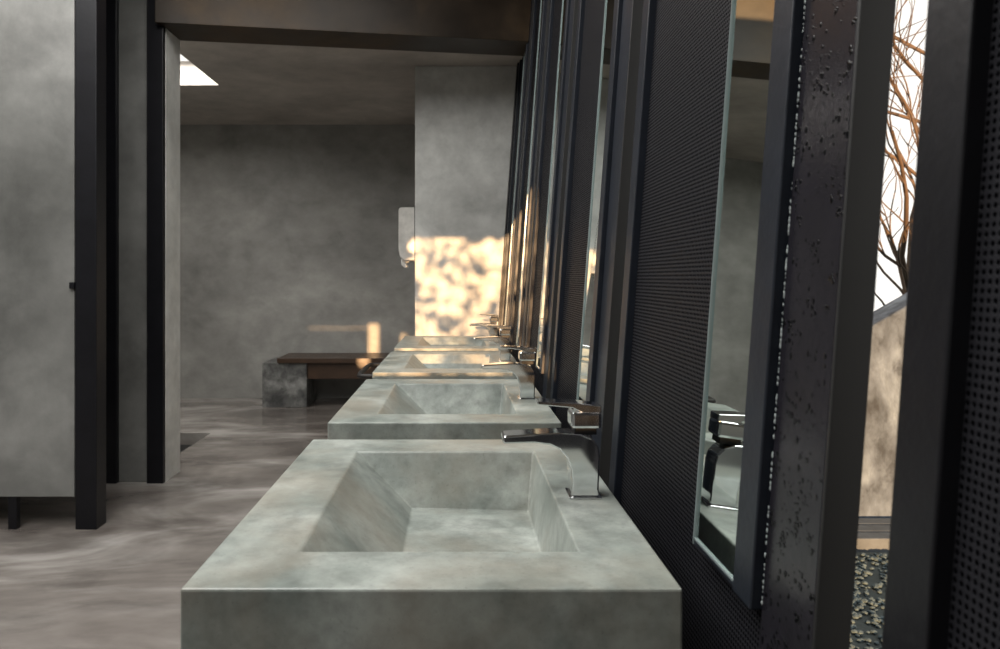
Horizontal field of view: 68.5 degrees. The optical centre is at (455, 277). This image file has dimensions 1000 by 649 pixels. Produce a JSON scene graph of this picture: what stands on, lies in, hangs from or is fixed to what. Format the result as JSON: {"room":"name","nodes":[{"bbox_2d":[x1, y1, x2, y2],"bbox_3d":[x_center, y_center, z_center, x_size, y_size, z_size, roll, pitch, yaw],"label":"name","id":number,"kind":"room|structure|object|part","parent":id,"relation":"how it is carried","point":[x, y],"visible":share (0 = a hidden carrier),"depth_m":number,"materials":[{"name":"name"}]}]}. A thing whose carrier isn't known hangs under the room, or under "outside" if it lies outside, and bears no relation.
{"room":"public restroom","nodes":[
{"label":"public restroom","id":0,"kind":"room"},
{"bbox_2d":[119,0,146,481],"bbox_3d":[-3.353,-0.410,4.385,3.295,3.200,0.230,0,0,0],"label":"wall partition","id":1,"kind":"structure","parent":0,"point":[132,13],"depth_m":4.27,"materials":[{"name":"paint"}]},
{"bbox_2d":[165,28,179,481],"bbox_3d":[-1.700,-0.135,4.388,0.010,2.650,0.225,0,0,0],"label":"wall","id":2,"kind":"structure","parent":1,"relation":"attached to","point":[172,43],"depth_m":4.36,"materials":[{"name":"paint"}]},
{"bbox_2d":[0,398,349,648],"bbox_3d":[-2.275,1.250,2.450,5.450,0.120,10.100,0,0,0],"label":"floor","id":3,"kind":"structure","parent":0,"point":[118,584],"depth_m":3.40,"materials":[{"name":"grey concrete"}]},
{"bbox_2d":[8,497,19,528],"bbox_3d":[-2.100,1.112,3.480,0.040,0.156,0.030,0,0,0],"label":"leg","id":4,"kind":"object","parent":3,"relation":"on","point":[13,502],"visible":0.86,"depth_m":3.46,"materials":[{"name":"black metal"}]},
{"bbox_2d":[69,0,105,529],"bbox_3d":[-1.761,-0.405,3.502,0.122,3.190,0.115,0,0,0],"label":"steel post","id":5,"kind":"object","parent":3,"relation":"on","point":[90,15],"depth_m":3.46,"materials":[{"name":"black metal"}]},
{"bbox_2d":[0,0,74,496],"bbox_3d":[-2.703,-0.482,3.480,1.795,3.035,0.040,0,0,0],"label":"panel","id":6,"kind":"object","parent":5,"relation":"attached to","point":[37,37],"visible":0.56,"depth_m":3.46,"materials":[{"name":"paint"}]},
{"bbox_3d":[-1.811,0.035,3.458,0.022,0.030,0.025,0,0,0],"label":"hinge","id":7,"kind":"part","parent":5,"relation":"part of","materials":[{"name":"black metal"}]},
{"bbox_2d":[106,0,118,483],"bbox_3d":[-2.033,-0.405,4.253,0.135,3.190,0.035,0,0,0],"label":"door frame","id":8,"kind":"structure","parent":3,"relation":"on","point":[112,6],"depth_m":4.24,"materials":[{"name":"black metal"}]},
{"bbox_2d":[147,0,164,483],"bbox_3d":[-1.742,-0.405,4.253,0.095,3.190,0.035,0,0,0],"label":"door frame","id":9,"kind":"structure","parent":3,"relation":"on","point":[155,33],"depth_m":4.24,"materials":[{"name":"black metal"}]},
{"bbox_2d":[180,445,190,451],"bbox_3d":[-2.390,1.295,5.235,1.020,0.030,0.770,0,0,0],"label":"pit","id":10,"kind":"object","parent":3,"relation":"in","point":[182,447],"visible":0.02,"depth_m":5.53,"materials":[{"name":"grey concrete"}]},
{"bbox_2d":[262,353,388,407],"bbox_3d":[-1.040,0.963,6.947,1.480,0.455,0.493,0,0,0],"label":"bench","id":11,"kind":"object","parent":3,"relation":"on","point":[288,380],"visible":0.59,"depth_m":6.72,"materials":[{"name":"concrete"}]},
{"bbox_3d":[-1.575,0.985,6.950,0.410,0.410,0.460,0,0,0],"label":"concrete leg","id":12,"kind":"part","parent":11,"relation":"part of","materials":[{"name":"grey concrete"}]},
{"bbox_2d":[181,440,681,648],"bbox_3d":[-0.027,0.765,1.172,0.550,0.850,0.744,0,0,0],"label":"sink","id":13,"kind":"object","parent":3,"relation":"on","point":[357,544],"visible":0.95,"depth_m":0.88,"materials":[{"name":"grey concrete"}]},
{"bbox_2d":[501,398,602,498],"bbox_3d":[0.148,0.265,1.150,0.154,0.149,0.054,0,0,0],"label":"faucet","id":14,"kind":"object","parent":13,"relation":"on","point":[581,453],"visible":1,"depth_m":1.13,"materials":[{"name":"silver metal"}]},
{"bbox_3d":[0.175,0.200,1.150,0.099,0.018,0.038,0,0,0],"label":"lever","id":15,"kind":"part","parent":14,"relation":"part of","materials":[{"name":"silver metal"}]},
{"bbox_3d":[0.200,0.338,1.150,0.051,0.003,0.054,0,0,0],"label":"plate","id":16,"kind":"part","parent":14,"relation":"part of","materials":[{"name":"silver metal"}]},
{"bbox_2d":[328,379,560,439],"bbox_3d":[-0.027,0.765,2.092,0.550,0.850,0.744,0,0,0],"label":"sink","id":17,"kind":"object","parent":3,"relation":"on","point":[380,409],"visible":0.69,"depth_m":1.92,"materials":[{"name":"grey concrete"}]},
{"bbox_2d":[481,345,535,399],"bbox_3d":[0.148,0.265,2.070,0.154,0.149,0.054,0,0,0],"label":"faucet","id":18,"kind":"object","parent":17,"relation":"on","point":[525,374],"visible":0.96,"depth_m":2.05,"materials":[{"name":"silver metal"}]},
{"bbox_3d":[0.175,0.200,2.070,0.099,0.018,0.038,0,0,0],"label":"lever","id":19,"kind":"part","parent":18,"relation":"part of","materials":[{"name":"silver metal"}]},
{"bbox_3d":[0.200,0.338,2.070,0.051,0.003,0.054,0,0,0],"label":"plate","id":20,"kind":"part","parent":18,"relation":"part of","materials":[{"name":"silver metal"}]},
{"bbox_2d":[372,352,516,378],"bbox_3d":[-0.027,0.765,3.012,0.550,0.850,0.744,0,0,0],"label":"sink","id":21,"kind":"object","parent":3,"relation":"on","point":[397,365],"visible":0.22,"depth_m":2.98,"materials":[{"name":"grey concrete"}]},
{"bbox_2d":[357,363,379,378],"bbox_3d":[-0.339,0.365,2.900,0.072,0.017,0.378,0,0,0],"label":"towel bar","id":22,"kind":"object","parent":21,"relation":"attached to","point":[360,374],"visible":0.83,"depth_m":2.81,"materials":[{"name":"black metal"}]},
{"bbox_2d":[473,325,511,361],"bbox_3d":[0.148,0.265,2.990,0.154,0.149,0.054,0,0,0],"label":"faucet","id":23,"kind":"object","parent":21,"relation":"on","point":[504,331],"visible":1,"depth_m":2.97,"materials":[{"name":"silver metal"}]},
{"bbox_3d":[0.175,0.200,2.990,0.099,0.018,0.038,0,0,0],"label":"lever","id":24,"kind":"part","parent":23,"relation":"part of","materials":[{"name":"silver metal"}]},
{"bbox_2d":[394,336,498,351],"bbox_3d":[-0.027,0.765,3.932,0.550,0.850,0.744,0,0,0],"label":"sink","id":25,"kind":"object","parent":3,"relation":"on","point":[408,343],"visible":0.2,"depth_m":3.86,"materials":[{"name":"grey concrete"}]},
{"bbox_2d":[469,314,497,341],"bbox_3d":[0.148,0.265,3.910,0.154,0.149,0.054,0,0,0],"label":"faucet","id":26,"kind":"object","parent":25,"relation":"on","point":[493,331],"visible":0.79,"depth_m":3.89,"materials":[{"name":"silver metal"}]},
{"bbox_3d":[0.175,0.200,3.910,0.099,0.018,0.038,0,0,0],"label":"lever","id":27,"kind":"part","parent":26,"relation":"part of","materials":[{"name":"silver metal"}]},
{"bbox_2d":[498,62,518,335],"bbox_3d":[0.394,-0.405,5.205,0.309,3.190,0.090,0,0,0],"label":"steel column","id":28,"kind":"structure","parent":3,"relation":"on","point":[517,66],"depth_m":5.16,"materials":[{"name":"black metal"}]},
{"bbox_2d":[499,56,523,335],"bbox_3d":[0.383,-0.405,4.785,0.267,3.190,0.717,0,0,0],"label":"metal panel","id":29,"kind":"object","parent":3,"relation":"on","point":[520,72],"visible":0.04,"depth_m":5.09,"materials":[{"name":"paint"}]},
{"bbox_2d":[505,43,527,325],"bbox_3d":[0.375,-0.540,4.523,0.150,1.760,0.190,0,0,0],"label":"wall mirror","id":30,"kind":"object","parent":29,"relation":"attached to","point":[526,50],"visible":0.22,"depth_m":4.43,"materials":[{"name":"clear glass"}]},
{"bbox_2d":[507,0,532,338],"bbox_3d":[0.379,-0.405,4.372,0.259,3.190,0.104,0,0,0],"label":"steel column","id":31,"kind":"structure","parent":3,"relation":"on","point":[531,0],"depth_m":4.37,"materials":[{"name":"black metal"}]},
{"bbox_2d":[508,0,533,340],"bbox_3d":[0.379,-0.405,4.317,0.260,3.190,0.005,0,0,0],"label":"flange","id":32,"kind":"object","parent":31,"relation":"attached to","point":[533,0],"visible":0.08,"depth_m":4.32,"materials":[{"name":"black metal"}]},
{"bbox_2d":[510,0,540,361],"bbox_3d":[0.383,-0.405,3.865,0.267,3.190,0.717,0,0,0],"label":"metal panel","id":33,"kind":"object","parent":3,"relation":"on","point":[536,9],"visible":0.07,"depth_m":4.15,"materials":[{"name":"paint"}]},
{"bbox_2d":[516,0,545,345],"bbox_3d":[0.375,-0.540,3.603,0.150,1.760,0.190,0,0,0],"label":"wall mirror","id":34,"kind":"object","parent":33,"relation":"attached to","point":[543,2],"visible":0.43,"depth_m":3.52,"materials":[{"name":"clear glass"}]},
{"bbox_2d":[520,0,547,361],"bbox_3d":[0.379,-0.405,3.452,0.259,3.190,0.104,0,0,0],"label":"steel column","id":35,"kind":"structure","parent":3,"relation":"on","point":[541,75],"depth_m":3.45,"materials":[{"name":"black metal"}]},
{"bbox_2d":[523,0,549,345],"bbox_3d":[0.379,-0.405,3.397,0.260,3.190,0.005,0,0,0],"label":"flange","id":36,"kind":"object","parent":35,"relation":"attached to","point":[548,6],"visible":0.08,"depth_m":3.40,"materials":[{"name":"black metal"}]},
{"bbox_2d":[525,0,561,395],"bbox_3d":[0.383,-0.405,2.945,0.267,3.190,0.717,0,0,0],"label":"metal panel","id":37,"kind":"object","parent":3,"relation":"on","point":[555,10],"visible":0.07,"depth_m":3.17,"materials":[{"name":"paint"}]},
{"bbox_2d":[536,0,570,373],"bbox_3d":[0.375,-0.540,2.683,0.150,1.760,0.190,0,0,0],"label":"wall mirror","id":38,"kind":"object","parent":37,"relation":"attached to","point":[565,13],"visible":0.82,"depth_m":2.62,"materials":[{"name":"clear glass"}]},
{"bbox_2d":[542,0,574,397],"bbox_3d":[0.379,-0.405,2.532,0.259,3.190,0.104,0,0,0],"label":"steel column","id":39,"kind":"structure","parent":3,"relation":"on","point":[572,1],"depth_m":2.53,"materials":[{"name":"black metal"}]},
{"bbox_2d":[546,0,578,406],"bbox_3d":[0.379,-0.405,2.478,0.260,3.190,0.005,0,0,0],"label":"flange","id":40,"kind":"object","parent":39,"relation":"attached to","point":[576,3],"visible":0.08,"depth_m":2.48,"materials":[{"name":"black metal"}]},
{"bbox_2d":[550,0,604,436],"bbox_3d":[0.383,-0.405,2.025,0.267,3.190,0.717,0,0,0],"label":"metal panel","id":41,"kind":"object","parent":3,"relation":"on","point":[588,47],"visible":0.19,"depth_m":2.20,"materials":[{"name":"paint"}]},
{"bbox_3d":[0.383,-0.405,2.025,0.267,3.190,0.717,0,0,0],"label":"frame","id":42,"kind":"part","parent":41,"relation":"part of","materials":[{"name":"paint"}]},
{"bbox_2d":[576,0,622,401],"bbox_3d":[0.375,-0.540,1.763,0.150,1.760,0.190,0,0,0],"label":"wall mirror","id":43,"kind":"object","parent":41,"relation":"attached to","point":[613,9],"visible":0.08,"depth_m":1.75,"materials":[{"name":"clear glass"}]},
{"bbox_2d":[592,0,632,452],"bbox_3d":[0.379,-0.405,1.612,0.259,3.190,0.104,0,0,0],"label":"steel column","id":44,"kind":"structure","parent":3,"relation":"on","point":[627,4],"depth_m":1.61,"materials":[{"name":"black metal"}]},
{"bbox_2d":[599,0,643,486],"bbox_3d":[0.379,-0.405,1.558,0.260,3.190,0.005,0,0,0],"label":"flange","id":45,"kind":"object","parent":44,"relation":"attached to","point":[637,7],"visible":0.58,"depth_m":1.55,"materials":[{"name":"black metal"}]},
{"bbox_2d":[608,0,761,648],"bbox_3d":[0.383,-0.405,1.105,0.267,3.190,0.717,0,0,0],"label":"metal panel","id":46,"kind":"object","parent":3,"relation":"on","point":[684,43],"visible":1,"depth_m":1.17,"materials":[{"name":"paint"}]},
{"bbox_3d":[0.383,-0.405,1.105,0.267,3.190,0.717,0,0,0],"label":"frame","id":47,"kind":"part","parent":46,"relation":"part of","materials":[{"name":"paint"}]},
{"bbox_2d":[693,0,805,609],"bbox_3d":[0.375,-0.540,0.843,0.150,1.760,0.190,0,0,0],"label":"wall mirror","id":48,"kind":"object","parent":46,"relation":"attached to","point":[756,170],"visible":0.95,"depth_m":0.82,"materials":[{"name":"clear glass"}]},
{"bbox_3d":[0.373,-0.539,0.867,0.133,1.742,0.139,0,0,0],"label":"glass","id":49,"kind":"part","parent":48,"relation":"part of","materials":[{"name":"white mirror"}]},
{"bbox_2d":[759,0,857,648],"bbox_3d":[0.379,-0.405,0.692,0.259,3.190,0.104,0,0,0],"label":"steel column","id":50,"kind":"structure","parent":3,"relation":"on","point":[815,208],"depth_m":0.69,"materials":[{"name":"black metal"}]},
{"bbox_2d":[761,0,805,604],"bbox_3d":[0.338,-0.048,0.744,0.056,0.762,0.002,0,0,0],"label":"beads","id":51,"kind":"object","parent":50,"relation":"attached to","point":[805,0],"visible":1,"depth_m":0.74,"materials":[{"name":"grey metal"}]},
{"bbox_2d":[760,0,856,648],"bbox_3d":[0.330,0.064,0.692,0.092,1.252,0.109,0,0,0],"label":"water droplets","id":52,"kind":"object","parent":50,"relation":"attached to","point":[849,63],"visible":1,"depth_m":0.69,"materials":[{"name":"black"}]},
{"bbox_2d":[812,0,895,648],"bbox_3d":[0.379,-0.405,0.637,0.260,3.190,0.005,0,0,0],"label":"metal post","id":53,"kind":"object","parent":50,"relation":"attached to","point":[875,18],"visible":1,"depth_m":0.64,"materials":[{"name":"black metal"}]},
{"bbox_2d":[882,0,999,648],"bbox_3d":[0.383,-0.405,-0.979,0.267,3.190,3.043,0,0,0],"label":"window frame","id":54,"kind":"structure","parent":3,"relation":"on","point":[943,579],"depth_m":0.49,"materials":[{"name":"black metal"}]},
{"bbox_2d":[180,125,414,397],"bbox_3d":[-2.050,-0.350,7.360,5.900,3.320,0.200,0,0,0],"label":"wall","id":55,"kind":"structure","parent":0,"point":[289,234],"depth_m":7.26,"materials":[{"name":"paint"}]},
{"bbox_2d":[155,0,530,55],"bbox_3d":[-0.550,-1.720,4.465,2.340,0.580,0.569,0,0,0],"label":"ceiling beam","id":56,"kind":"structure","parent":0,"point":[488,27],"depth_m":4.35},
{"bbox_2d":[180,41,522,124],"bbox_3d":[-2.050,-1.615,5.880,5.900,0.190,2.760,0,0,0],"label":"ceiling","id":57,"kind":"structure","parent":0,"point":[221,83],"depth_m":5.72,"materials":[{"name":"paint"}]},
{"bbox_2d":[415,66,515,335],"bbox_3d":[0.303,-0.165,6.255,1.194,2.710,2.010,0,0,0],"label":"wall pier","id":58,"kind":"object","parent":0,"point":[464,114],"visible":0.31,"depth_m":5.25,"materials":[{"name":"paint"}]},
{"bbox_2d":[399,206,414,267],"bbox_3d":[-0.354,-0.297,5.400,0.122,0.447,0.260,0,0,0],"label":"dryer","id":59,"kind":"object","parent":58,"relation":"attached to","point":[406,214],"visible":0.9,"depth_m":5.28,"materials":[{"name":"plastic"}]},
{"label":"outside","id":60,"kind":"structure","parent":0,"visible":0},
{"bbox_3d":[2.500,1.353,1.000,23.000,0.075,30.000,0,0,0],"label":"ground","id":61,"kind":"structure","parent":60,"visible":0},
{"bbox_2d":[850,553,887,648],"bbox_3d":[4.575,1.272,0.140,6.850,0.085,6.280,0,0,0],"label":"gravel bed","id":62,"kind":"object","parent":61,"relation":"on","point":[860,623],"visible":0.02,"depth_m":2.72,"materials":[{"name":"grey gravel"}]},
{"bbox_2d":[850,553,887,648],"bbox_3d":[1.751,1.221,2.723,1.121,0.018,1.074,0,0,0],"label":"gravel stones","id":63,"kind":"object","parent":62,"relation":"on","point":[861,602],"visible":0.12,"depth_m":2.77},
{"bbox_2d":[856,518,890,552],"bbox_3d":[2.300,1.245,3.442,2.200,0.140,0.285,0,0,0],"label":"step","id":64,"kind":"structure","parent":61,"relation":"on","point":[873,533],"depth_m":3.34,"materials":[{"name":"brown wood"}]},
{"bbox_2d":[859,293,906,517],"bbox_3d":[3.350,-0.196,3.735,4.300,3.021,0.230,0,0,0],"label":"wall","id":65,"kind":"structure","parent":61,"relation":"on","point":[888,320],"depth_m":3.63,"materials":[{"name":"beige concrete"}]},
{"bbox_2d":[875,0,926,305],"bbox_3d":[3.619,-1.223,5.468,4.445,5.097,2.309,0,0,-13],"label":"bare tree","id":66,"kind":"object","parent":61,"relation":"on","point":[903,267],"visible":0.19,"depth_m":5.43,"materials":[{"name":"brown plant"}]}
]}

